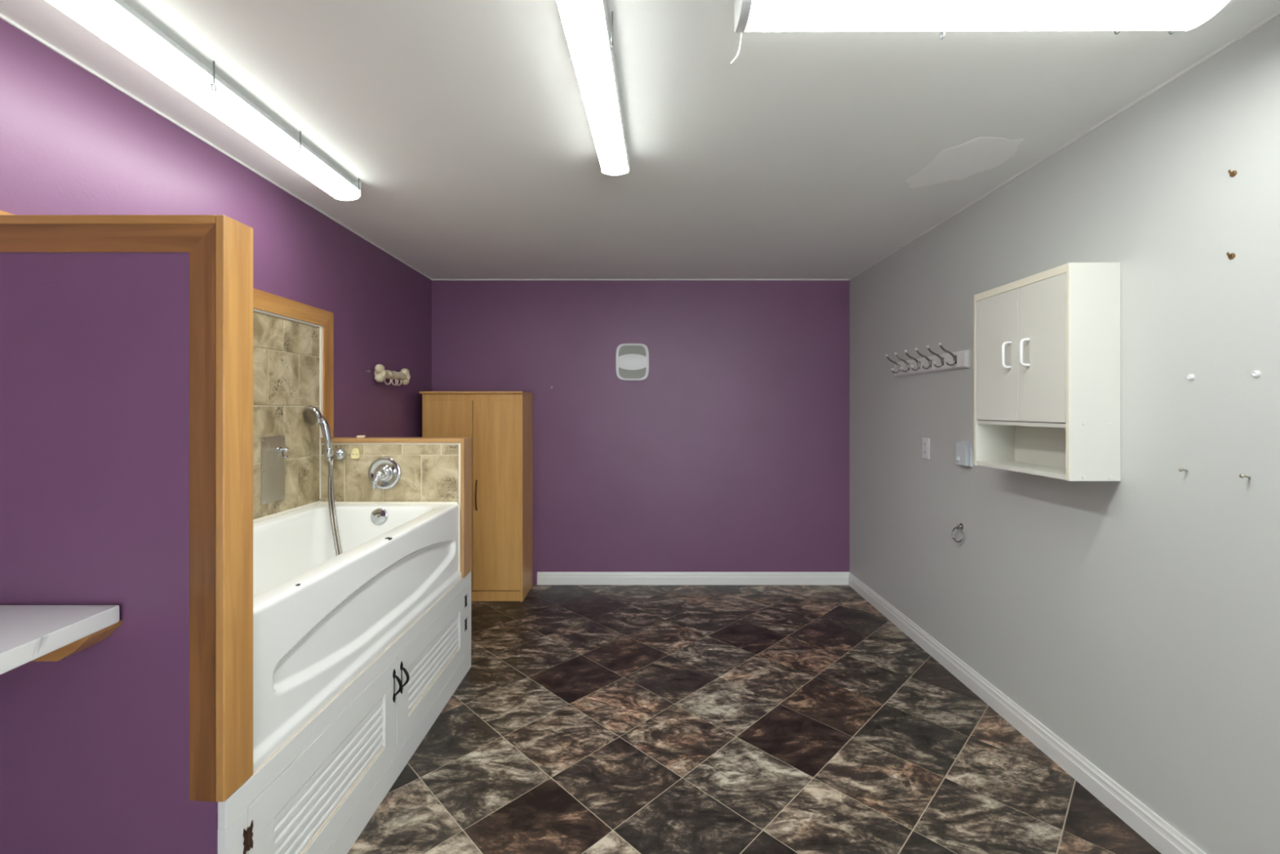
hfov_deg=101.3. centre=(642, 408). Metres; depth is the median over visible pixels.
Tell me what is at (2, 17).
trim
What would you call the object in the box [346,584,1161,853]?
floor
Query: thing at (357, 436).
soap sliver
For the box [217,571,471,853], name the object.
base cabinet
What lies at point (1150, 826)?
baseboard
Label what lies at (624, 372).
grille
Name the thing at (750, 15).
ceiling light
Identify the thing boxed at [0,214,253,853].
wall partition
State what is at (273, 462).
steel plate
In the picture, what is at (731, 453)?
wall
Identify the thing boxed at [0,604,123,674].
wall shelf
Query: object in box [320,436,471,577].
wall
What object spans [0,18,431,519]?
wall
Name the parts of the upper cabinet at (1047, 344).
panel, door, handle, rail, panel, handle, panel, door, panel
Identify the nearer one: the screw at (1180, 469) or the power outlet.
the screw at (1180, 469)
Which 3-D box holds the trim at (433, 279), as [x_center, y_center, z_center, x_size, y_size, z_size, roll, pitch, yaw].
[-0.013,-1.026,4.197,3.342,0.009,0.007,0,0,0]
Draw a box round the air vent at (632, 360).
[615,343,648,380]
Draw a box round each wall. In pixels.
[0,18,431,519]
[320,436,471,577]
[431,280,849,584]
[849,15,1279,853]
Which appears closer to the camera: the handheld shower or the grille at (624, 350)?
the handheld shower
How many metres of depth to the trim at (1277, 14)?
1.83 m
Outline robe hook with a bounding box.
[276,446,288,457]
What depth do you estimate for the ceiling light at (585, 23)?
1.50 m
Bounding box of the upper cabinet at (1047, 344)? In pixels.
[973,262,1120,480]
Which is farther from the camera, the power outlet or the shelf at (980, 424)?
the power outlet
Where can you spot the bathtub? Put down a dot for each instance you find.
(321, 617)
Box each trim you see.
[0,13,432,279]
[431,279,849,280]
[848,10,1279,279]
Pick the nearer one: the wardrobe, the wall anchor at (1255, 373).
the wall anchor at (1255, 373)
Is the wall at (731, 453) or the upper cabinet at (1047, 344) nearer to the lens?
the upper cabinet at (1047, 344)
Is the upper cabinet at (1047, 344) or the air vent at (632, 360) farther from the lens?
the air vent at (632, 360)
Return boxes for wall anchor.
[1186,373,1194,379]
[1226,252,1235,259]
[1227,169,1236,177]
[1251,370,1260,377]
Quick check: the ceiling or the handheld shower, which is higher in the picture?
the ceiling
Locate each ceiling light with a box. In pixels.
[45,0,360,200]
[556,0,629,176]
[729,0,1233,63]
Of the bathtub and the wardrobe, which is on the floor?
the wardrobe
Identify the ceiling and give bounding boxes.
[0,0,1279,279]
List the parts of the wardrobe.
panel, door, rail, panel, handle, door, panel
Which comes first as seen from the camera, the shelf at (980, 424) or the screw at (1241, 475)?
the screw at (1241, 475)
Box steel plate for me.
[261,435,284,504]
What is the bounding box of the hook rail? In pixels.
[884,342,969,377]
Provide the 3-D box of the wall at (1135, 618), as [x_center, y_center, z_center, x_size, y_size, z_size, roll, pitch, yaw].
[1.718,0.189,0.800,0.120,2.440,7.040,0,0,0]
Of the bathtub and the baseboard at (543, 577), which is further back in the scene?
the baseboard at (543, 577)
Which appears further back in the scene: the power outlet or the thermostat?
the power outlet
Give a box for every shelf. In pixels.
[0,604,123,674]
[977,420,1066,427]
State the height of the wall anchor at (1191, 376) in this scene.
0.017 m
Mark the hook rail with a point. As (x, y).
(959, 359)
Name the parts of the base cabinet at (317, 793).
door, handle, handle, door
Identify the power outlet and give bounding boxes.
[922,437,929,458]
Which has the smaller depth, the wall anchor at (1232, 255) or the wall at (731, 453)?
the wall anchor at (1232, 255)
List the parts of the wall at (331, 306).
casing, casing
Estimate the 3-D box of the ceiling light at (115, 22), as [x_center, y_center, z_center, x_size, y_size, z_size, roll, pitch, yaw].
[-1.339,-0.987,1.778,0.135,0.089,1.231,0,0,0]
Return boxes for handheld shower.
[302,405,346,555]
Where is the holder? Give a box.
[351,448,359,458]
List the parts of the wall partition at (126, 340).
casing, casing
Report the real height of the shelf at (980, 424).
0.015 m
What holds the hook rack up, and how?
attached to the wall at (331, 306)
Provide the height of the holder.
0.056 m
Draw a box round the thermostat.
[955,440,973,466]
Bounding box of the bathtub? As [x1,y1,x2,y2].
[253,500,461,772]
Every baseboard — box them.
[537,571,849,584]
[848,572,1206,853]
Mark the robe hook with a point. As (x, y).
(279, 449)
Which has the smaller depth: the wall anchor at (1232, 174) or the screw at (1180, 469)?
the wall anchor at (1232, 174)
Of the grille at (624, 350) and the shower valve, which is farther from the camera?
the grille at (624, 350)
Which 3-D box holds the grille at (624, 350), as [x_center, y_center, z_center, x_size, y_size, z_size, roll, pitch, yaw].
[-0.080,-0.454,4.178,0.217,0.091,0.003,0,0,0]
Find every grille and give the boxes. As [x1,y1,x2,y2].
[618,345,645,356]
[618,367,645,378]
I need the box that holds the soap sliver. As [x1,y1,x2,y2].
[356,435,365,437]
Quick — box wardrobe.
[418,391,533,601]
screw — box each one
[1177,467,1187,471]
[1239,473,1250,478]
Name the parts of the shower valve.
lever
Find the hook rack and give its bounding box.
[373,364,409,386]
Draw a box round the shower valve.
[368,456,401,490]

